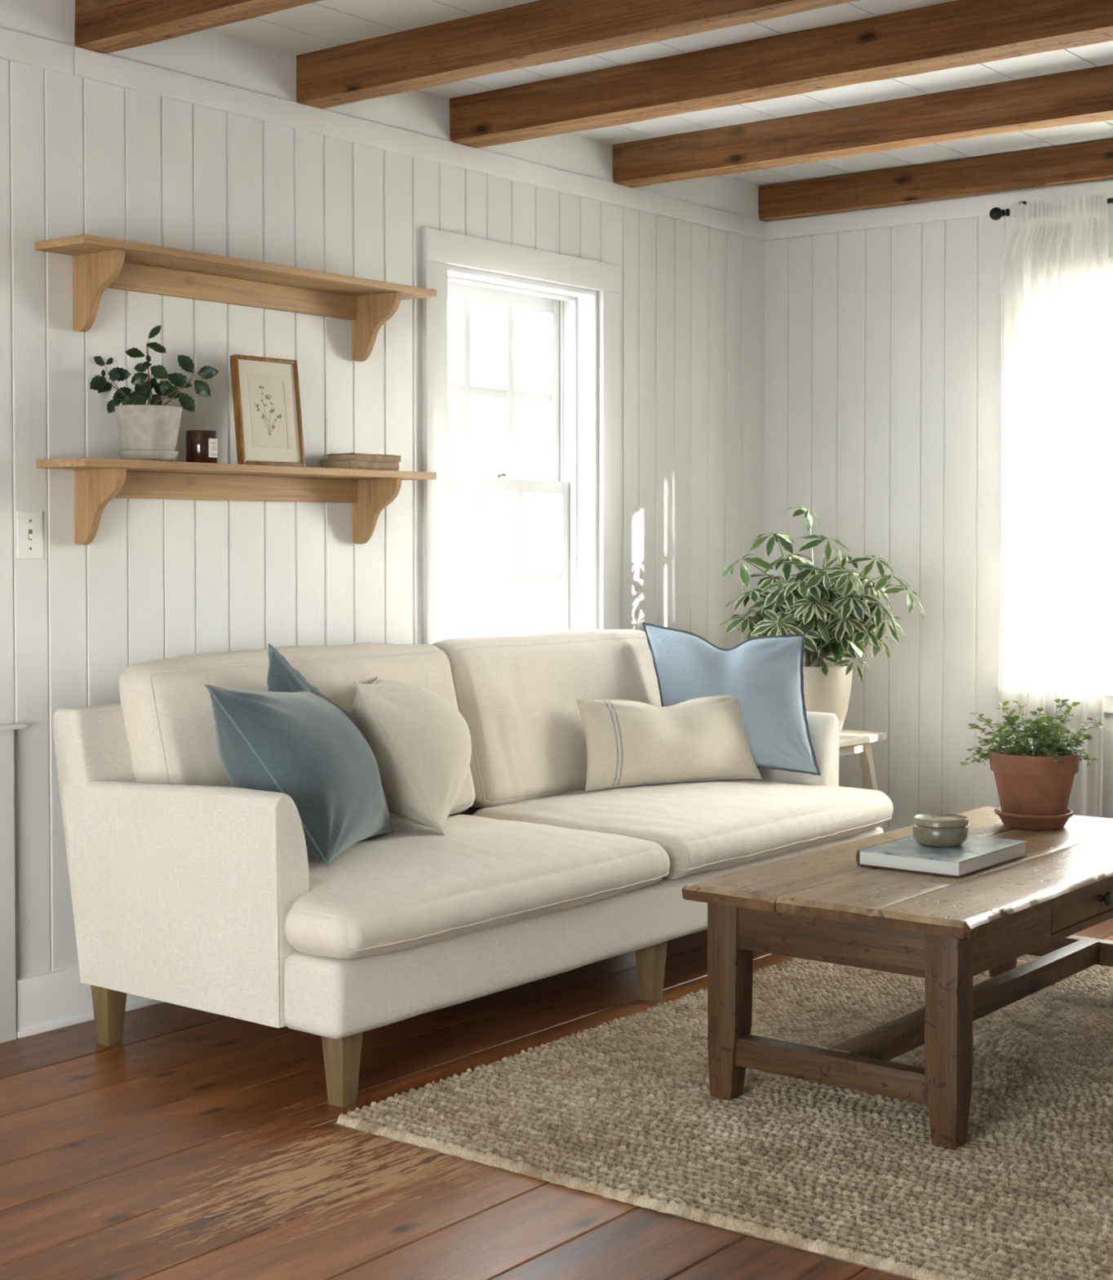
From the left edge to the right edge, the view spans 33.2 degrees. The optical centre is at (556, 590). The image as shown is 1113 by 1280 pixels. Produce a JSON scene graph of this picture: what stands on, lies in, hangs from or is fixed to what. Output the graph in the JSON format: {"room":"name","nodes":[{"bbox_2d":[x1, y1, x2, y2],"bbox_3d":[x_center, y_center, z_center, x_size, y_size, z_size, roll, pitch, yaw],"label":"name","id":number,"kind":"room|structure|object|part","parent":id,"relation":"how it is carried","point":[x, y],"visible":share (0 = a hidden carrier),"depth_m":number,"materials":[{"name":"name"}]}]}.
{"room":"living room","nodes":[
{"label":"living room","id":0,"kind":"room"},
{"bbox_2d":[0,58,765,979],"bbox_3d":[-1.522,-0.221,4.346,0.190,2.598,7.300,1,2,38],"label":"wall","id":1,"kind":"structure","parent":0,"point":[157,579],"depth_m":5.09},
{"bbox_2d":[0,723,26,1043],"bbox_3d":[-1.558,0.706,4.144,0.034,0.757,0.895,1,2,38],"label":"trim","id":2,"kind":"structure","parent":1,"relation":"attached to","point":[7,914],"depth_m":4.45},
{"bbox_2d":[16,511,43,559],"bbox_3d":[-1.267,-0.135,4.505,0.020,0.116,0.074,1,2,38],"label":"light switch","id":3,"kind":"object","parent":1,"relation":"attached to","point":[29,545],"visible":1,"depth_m":4.50,"materials":[{"name":"white plastic"}]},
{"bbox_2d":[0,27,74,75],"bbox_3d":[-2.435,-1.254,2.975,0.018,0.069,4.060,1,2,38],"label":"trim","id":4,"kind":"structure","parent":1,"relation":"attached to","point":[15,46],"depth_m":4.48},
{"bbox_2d":[15,965,164,1038],"bbox_3d":[-0.246,0.968,5.841,0.026,0.138,3.428,1,2,38],"label":"baseboard","id":5,"kind":"structure","parent":1,"relation":"attached to","point":[57,999],"depth_m":4.57,"materials":[{"name":"white paint"}]},
{"bbox_2d":[34,234,436,361],"bbox_3d":[-0.803,-0.752,4.943,0.191,0.206,1.244,1,2,38],"label":"wall shelf","id":6,"kind":"object","parent":1,"relation":"attached to","point":[100,264],"visible":1,"depth_m":4.89,"materials":[{"name":"brown wood"}]},
{"bbox_3d":[-0.875,-0.802,4.987,0.020,0.068,0.957,1,2,38],"label":"rail","id":7,"kind":"part","parent":6,"relation":"part of","materials":[{"name":"brown wood"}]},
{"bbox_2d":[36,457,436,544],"bbox_3d":[-0.803,-0.227,4.957,0.191,0.206,1.244,1,2,38],"label":"wall shelf","id":8,"kind":"object","parent":1,"relation":"attached to","point":[97,481],"visible":1,"depth_m":4.91,"materials":[{"name":"brown wood"}]},
{"bbox_2d":[89,325,218,461],"bbox_3d":[-1.010,-0.495,4.671,0.303,0.345,0.167,-1,2,-21],"label":"potted plant","id":9,"kind":"object","parent":8,"relation":"on","point":[148,432],"visible":0.99,"depth_m":4.64,"materials":[{"name":"green plant"}]},
{"bbox_3d":[-1.020,-0.397,4.668,0.167,0.125,0.166,1,2,38],"label":"pot","id":10,"kind":"part","parent":9,"relation":"part of","materials":[{"name":"ceramic"}]},
{"bbox_3d":[-1.016,-0.535,4.667,0.226,0.185,0.056,0,2,-15],"label":"stem","id":11,"kind":"part","parent":9,"relation":"part of","materials":[{"name":"green plant"}]},
{"bbox_2d":[186,430,217,462],"bbox_3d":[-0.908,-0.367,4.782,0.080,0.084,0.079,1,2,38],"label":"candle jar","id":12,"kind":"object","parent":8,"relation":"on","point":[201,445],"visible":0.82,"depth_m":4.75,"materials":[{"name":"orange glass"}]},
{"bbox_3d":[-0.875,-0.277,5.002,0.020,0.068,0.957,1,2,38],"label":"rail","id":13,"kind":"part","parent":8,"relation":"part of","materials":[{"name":"brown wood"}]},
{"bbox_2d":[229,354,305,466],"bbox_3d":[-0.769,-0.477,4.981,0.080,0.294,0.244,1,2,38],"label":"picture frame","id":14,"kind":"object","parent":8,"relation":"on","point":[266,397],"visible":0.99,"depth_m":4.97,"materials":[{"name":"brown wood"}]},
{"bbox_2d":[319,458,399,471],"bbox_3d":[-0.557,-0.354,5.286,0.122,0.029,0.206,1,2,38],"label":"book","id":15,"kind":"object","parent":8,"relation":"on","point":[350,463],"visible":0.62,"depth_m":5.22,"materials":[{"name":"beige paper"}]},
{"bbox_2d":[325,452,401,462],"bbox_3d":[-0.545,-0.377,5.288,0.115,0.019,0.192,1,2,38],"label":"book","id":16,"kind":"object","parent":15,"relation":"on","point":[375,457],"visible":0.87,"depth_m":5.23,"materials":[{"name":"beige paper"}]},
{"bbox_2d":[0,0,764,221],"bbox_3d":[-1.451,-1.391,4.245,0.006,0.132,7.280,1,2,38],"label":"trim","id":17,"kind":"structure","parent":1,"relation":"attached to","point":[205,54],"depth_m":5.33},
{"bbox_2d":[71,46,766,239],"bbox_3d":[-0.197,-1.335,5.846,0.019,0.069,3.218,1,2,38],"label":"trim","id":18,"kind":"structure","parent":1,"relation":"attached to","point":[89,64],"depth_m":5.43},
{"bbox_2d":[422,227,620,644],"bbox_3d":[-0.166,-0.340,6.060,0.262,1.520,1.024,1,2,38],"label":"window","id":19,"kind":"structure","parent":1,"relation":"in","point":[566,485],"depth_m":6.26,"materials":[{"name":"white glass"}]},
{"bbox_3d":[-0.228,-0.655,6.099,0.034,0.666,0.756,1,2,38],"label":"sash","id":20,"kind":"part","parent":19,"relation":"part of","materials":[{"name":"white wood"}]},
{"bbox_3d":[-0.195,-0.027,6.091,0.034,0.676,0.756,1,2,38],"label":"sash","id":21,"kind":"part","parent":19,"relation":"part of","materials":[{"name":"white glass"}]},
{"bbox_3d":[-0.261,-0.339,6.134,0.022,1.335,0.794,1,2,38],"label":"storm frame","id":22,"kind":"part","parent":19,"relation":"part of","materials":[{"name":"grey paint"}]},
{"bbox_2d":[0,917,1112,1279],"bbox_3d":[0.643,1.155,2.697,5.300,0.060,7.300,1,2,38],"label":"floor","id":23,"kind":"structure","parent":0,"point":[198,1144],"depth_m":3.54,"materials":[{"name":"brown wood"}]},
{"bbox_2d":[52,628,893,1107],"bbox_3d":[-0.069,0.598,5.075,0.994,0.919,2.414,1,2,38],"label":"sofa","id":24,"kind":"object","parent":23,"relation":"on","point":[191,888],"visible":0.78,"depth_m":4.41,"materials":[{"name":"beige fabric"}]},
{"bbox_3d":[-1.062,0.998,4.438,0.064,0.157,0.064,1,2,38],"label":"leg","id":25,"kind":"part","parent":24,"relation":"part of","materials":[{"name":"brown wood"}]},
{"bbox_3d":[-0.842,0.674,4.228,0.724,0.495,0.123,1,2,38],"label":"arm","id":26,"kind":"part","parent":24,"relation":"part of","materials":[{"name":"beige fabric"}]},
{"bbox_3d":[-0.390,0.571,5.325,0.180,0.641,2.400,1,2,38],"label":"frame","id":27,"kind":"part","parent":24,"relation":"part of","materials":[{"name":"beige fabric"}]},
{"bbox_2d":[119,642,475,825],"bbox_3d":[-0.642,0.393,4.862,0.280,0.497,1.111,1,2,38],"label":"cushion","id":28,"kind":"object","parent":24,"relation":"on","point":[167,735],"depth_m":4.57,"materials":[{"name":"beige fabric"}]},
{"bbox_2d":[204,684,392,866],"bbox_3d":[-0.600,0.408,4.397,0.352,0.418,0.551,0,2,4],"label":"throw pillow","id":29,"kind":"object","parent":24,"relation":"on","point":[300,745],"visible":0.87,"depth_m":4.24,"materials":[{"name":"blue fabric"}]},
{"bbox_2d":[266,643,349,716],"bbox_3d":[-0.598,0.381,4.663,0.185,0.505,0.530,1,2,38],"label":"throw pillow","id":30,"kind":"object","parent":24,"relation":"on","point":[282,677],"visible":0.16,"depth_m":4.63,"materials":[{"name":"blue fabric"}]},
{"bbox_3d":[-0.455,1.011,3.965,0.064,0.157,0.064,1,2,38],"label":"leg","id":31,"kind":"part","parent":24,"relation":"part of","materials":[{"name":"brown wood"}]},
{"bbox_2d":[348,676,471,835],"bbox_3d":[-0.380,0.408,4.790,0.326,0.391,0.458,0,2,-7],"label":"throw pillow","id":32,"kind":"object","parent":24,"relation":"on","point":[420,744],"visible":0.84,"depth_m":4.64,"materials":[{"name":"fabric"}]},
{"bbox_2d":[284,814,670,959],"bbox_3d":[-0.350,0.697,4.535,0.768,0.186,1.212,1,2,38],"label":"seat cushion","id":33,"kind":"object","parent":24,"relation":"on","point":[413,891],"depth_m":4.29,"materials":[{"name":"beige fabric"}]},
{"bbox_2d":[431,628,662,807],"bbox_3d":[0.014,0.371,5.705,0.280,0.498,1.040,1,2,38],"label":"cushion","id":34,"kind":"object","parent":24,"relation":"on","point":[517,695],"depth_m":5.47,"materials":[{"name":"beige fabric"}]},
{"bbox_3d":[0.246,0.986,4.864,0.064,0.157,0.064,1,2,38],"label":"leg","id":35,"kind":"part","parent":24,"relation":"part of","materials":[{"name":"brown wood"}]},
{"bbox_2d":[576,694,761,791],"bbox_3d":[0.347,0.449,5.636,0.611,0.265,0.160,-1,2,-22],"label":"lumbar pillow","id":36,"kind":"object","parent":24,"relation":"on","point":[629,743],"visible":1,"depth_m":5.56,"materials":[{"name":"fabric"}]},
{"bbox_2d":[472,778,893,879],"bbox_3d":[0.389,0.672,5.483,0.770,0.184,1.208,1,2,38],"label":"seat cushion","id":37,"kind":"object","parent":24,"relation":"on","point":[707,829],"depth_m":5.25,"materials":[{"name":"beige fabric"}]},
{"bbox_2d":[642,622,821,775],"bbox_3d":[0.536,0.338,5.825,0.590,0.472,0.182,1,2,21],"label":"throw pillow","id":38,"kind":"object","parent":24,"relation":"on","point":[765,674],"visible":0.7,"depth_m":5.76,"materials":[{"name":"blue fabric"}]},
{"bbox_3d":[0.567,0.624,6.034,0.724,0.495,0.123,1,2,38],"label":"arm","id":39,"kind":"part","parent":24,"relation":"part of","materials":[{"name":"beige fabric"}]},
{"bbox_2d":[334,954,1112,1279],"bbox_3d":[1.214,1.072,4.131,2.270,0.024,2.545,1,2,38],"label":"jute rug","id":40,"kind":"object","parent":23,"relation":"on","point":[624,1109],"visible":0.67,"depth_m":3.74,"materials":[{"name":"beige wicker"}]},
{"bbox_2d":[682,806,1112,1149],"bbox_3d":[0.976,0.834,4.342,0.667,0.452,1.487,1,2,38],"label":"coffee table","id":41,"kind":"object","parent":40,"relation":"on","point":[821,905],"visible":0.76,"depth_m":3.88,"materials":[{"name":"brown wood"}]},
{"bbox_3d":[0.369,0.862,3.959,0.073,0.418,0.072,1,2,38],"label":"leg","id":42,"kind":"part","parent":41,"relation":"part of","materials":[{"name":"brown wood"}]},
{"bbox_2d":[856,835,1027,877],"bbox_3d":[0.876,0.594,4.236,0.251,0.034,0.350,1,2,38],"label":"book","id":43,"kind":"object","parent":41,"relation":"on","point":[978,853],"visible":0.79,"depth_m":4.15,"materials":[{"name":"grey paper"}]},
{"bbox_2d":[912,813,968,847],"bbox_3d":[0.874,0.545,4.248,0.126,0.062,0.126,1,2,38],"label":"lidded jar","id":44,"kind":"object","parent":43,"relation":"on","point":[929,829],"visible":1,"depth_m":4.20,"materials":[{"name":"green ceramic"}]},
{"bbox_3d":[0.874,0.522,4.247,0.123,0.016,0.123,1,2,38],"label":"lid","id":45,"kind":"part","parent":44,"relation":"part of","materials":[{"name":"beige ceramic"}]},
{"bbox_3d":[0.766,0.871,3.650,0.073,0.418,0.073,1,2,38],"label":"leg","id":46,"kind":"part","parent":41,"relation":"part of","materials":[{"name":"brown wood"}]},
{"bbox_3d":[1.206,0.832,5.033,0.073,0.418,0.073,1,2,38],"label":"leg","id":47,"kind":"part","parent":41,"relation":"part of","materials":[{"name":"brown wood"}]},
{"bbox_2d":[960,698,1106,829],"bbox_3d":[1.210,0.433,4.762,0.358,0.326,0.246,1,2,18],"label":"potted plant","id":48,"kind":"object","parent":41,"relation":"on","point":[1034,780],"visible":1,"depth_m":4.69,"materials":[{"name":"green plant"}]},
{"bbox_3d":[1.206,0.362,4.759,0.323,0.157,0.207,1,2,20],"label":"stem","id":49,"kind":"part","parent":48,"relation":"part of","materials":[{"name":"green plant"}]},
{"bbox_3d":[1.216,0.497,4.756,0.225,0.178,0.225,1,2,38],"label":"pot","id":50,"kind":"part","parent":48,"relation":"part of","materials":[{"name":"ceramic"}]},
{"bbox_3d":[1.055,0.682,4.291,0.398,0.072,0.520,1,2,38],"label":"drawer","id":51,"kind":"part","parent":41,"relation":"part of","materials":[{"name":"brown wood"}]},
{"bbox_3d":[1.222,0.685,4.158,0.030,0.033,0.033,1,2,38],"label":"knob","id":52,"kind":"part","parent":41,"relation":"part of","materials":[{"name":"brown metal"}]},
{"bbox_2d":[840,729,887,831],"bbox_3d":[0.886,0.757,6.365,0.300,0.530,0.515,1,2,38],"label":"stool","id":53,"kind":"object","parent":23,"relation":"on","point":[851,742],"visible":0.2,"depth_m":6.42,"materials":[{"name":"white paint"}]},
{"bbox_2d":[720,506,924,731],"bbox_3d":[0.872,0.102,6.359,0.664,0.779,0.535,0,2,-6],"label":"potted plant","id":54,"kind":"object","parent":53,"relation":"on","point":[837,624],"visible":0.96,"depth_m":6.22,"materials":[{"name":"green plant"}]},
{"bbox_3d":[0.875,-0.026,6.341,0.534,0.503,0.393,0,2,-7],"label":"stem","id":55,"kind":"part","parent":54,"relation":"part of","materials":[{"name":"green plant"}]},
{"bbox_3d":[0.876,0.371,6.343,0.255,0.243,0.255,1,2,38],"label":"pot","id":56,"kind":"part","parent":54,"relation":"part of","materials":[{"name":"beige ceramic"}]},
{"bbox_3d":[0.886,0.504,6.358,0.290,0.024,0.470,1,2,38],"label":"seat","id":57,"kind":"part","parent":53,"relation":"part of","materials":[{"name":"white paint"}]},
{"bbox_3d":[1.097,0.767,6.462,0.129,0.505,0.047,-1,2,-23],"label":"leg","id":58,"kind":"part","parent":53,"relation":"part of","materials":[{"name":"white paint"}]},
{"bbox_2d":[205,0,1112,186],"bbox_3d":[0.643,-1.442,2.624,5.300,0.060,7.300,1,2,38],"label":"ceiling","id":59,"kind":"structure","parent":0,"point":[322,24],"depth_m":5.33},
{"bbox_2d":[74,0,321,53],"bbox_3d":[0.927,-1.355,3.002,5.274,0.134,0.106,1,2,38],"label":"ceiling beam","id":60,"kind":"structure","parent":59,"relation":"attached to","point":[102,26],"depth_m":4.43,"materials":[{"name":"brown wood"}]},
{"bbox_2d":[296,0,859,108],"bbox_3d":[1.389,-1.371,3.594,5.274,0.135,0.109,1,2,38],"label":"ceiling beam","id":61,"kind":"structure","parent":59,"relation":"attached to","point":[540,32],"depth_m":4.72,"materials":[{"name":"brown wood"}]},
{"bbox_2d":[449,0,1112,147],"bbox_3d":[1.794,-1.387,4.114,5.274,0.134,0.142,1,2,38],"label":"ceiling beam","id":62,"kind":"structure","parent":59,"relation":"attached to","point":[959,33],"depth_m":4.97,"materials":[{"name":"brown wood"}]},
{"bbox_2d":[613,64,1112,187],"bbox_3d":[2.305,-1.405,4.769,5.274,0.134,0.121,1,2,38],"label":"ceiling beam","id":63,"kind":"structure","parent":59,"relation":"attached to","point":[1084,95],"depth_m":5.75,"materials":[{"name":"brown wood"}]},
{"bbox_2d":[758,138,1112,221],"bbox_3d":[2.862,-1.424,5.484,5.274,0.128,0.061,1,2,38],"label":"ceiling beam","id":64,"kind":"structure","parent":59,"relation":"attached to","point":[1093,161],"depth_m":6.63,"materials":[{"name":"brown wood"}]},
{"bbox_2d":[764,178,1112,828],"bbox_3d":[2.946,-0.256,5.612,5.300,2.598,0.190,1,2,38],"label":"wall","id":65,"kind":"structure","parent":0,"point":[883,375],"depth_m":6.79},
{"bbox_2d":[883,826,898,832],"bbox_3d":[2.886,0.976,5.556,5.283,0.138,0.026,1,2,38],"label":"baseboard","id":66,"kind":"structure","parent":65,"relation":"attached to","point":[886,829],"depth_m":6.85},
{"bbox_2d":[763,179,1112,240],"bbox_3d":[2.881,-1.325,5.500,5.300,0.069,0.019,1,2,38],"label":"trim","id":67,"kind":"structure","parent":65,"relation":"attached to","point":[980,206],"depth_m":6.71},
{"bbox_2d":[989,197,1112,220],"bbox_3d":[1.885,-1.308,6.202,0.933,0.068,0.098,1,2,38],"label":"curtain rod","id":68,"kind":"object","parent":65,"relation":"attached to","point":[996,213],"visible":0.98,"depth_m":6.43,"materials":[{"name":"metal"}]},
{"bbox_2d":[997,192,1110,817],"bbox_3d":[1.683,-0.157,6.356,0.408,2.334,0.077,1,2,38],"label":"sheer curtain","id":69,"kind":"object","parent":68,"relation":"hanging from","point":[1055,255],"visible":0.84,"depth_m":6.33,"materials":[{"name":"white fabric"}]},
{"bbox_3d":[1.896,-1.295,6.160,0.865,0.017,0.017,1,2,38],"label":"rod","id":70,"kind":"part","parent":68,"relation":"part of","materials":[{"name":"metal"}]},
{"bbox_2d":[995,256,1112,713],"bbox_3d":[2.120,-0.355,6.235,1.280,1.540,0.262,1,2,38],"label":"window","id":71,"kind":"structure","parent":65,"relation":"in","point":[1108,691],"depth_m":6.39,"materials":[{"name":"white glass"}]},
{"bbox_3d":[2.055,0.372,6.171,1.280,0.090,0.050,1,2,38],"label":"sill","id":72,"kind":"part","parent":71,"relation":"part of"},
{"bbox_3d":[2.143,-0.037,6.272,1.012,0.686,0.034,1,2,38],"label":"sash","id":73,"kind":"part","parent":71,"relation":"part of","materials":[{"name":"white"}]},
{"bbox_3d":[2.168,-0.675,6.287,1.012,0.676,0.034,1,2,38],"label":"sash","id":74,"kind":"part","parent":71,"relation":"part of","materials":[{"name":"white"}]},
{"bbox_3d":[2.064,-0.388,6.161,1.240,1.470,0.023,1,2,38],"label":"casing","id":75,"kind":"part","parent":71,"relation":"part of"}
]}

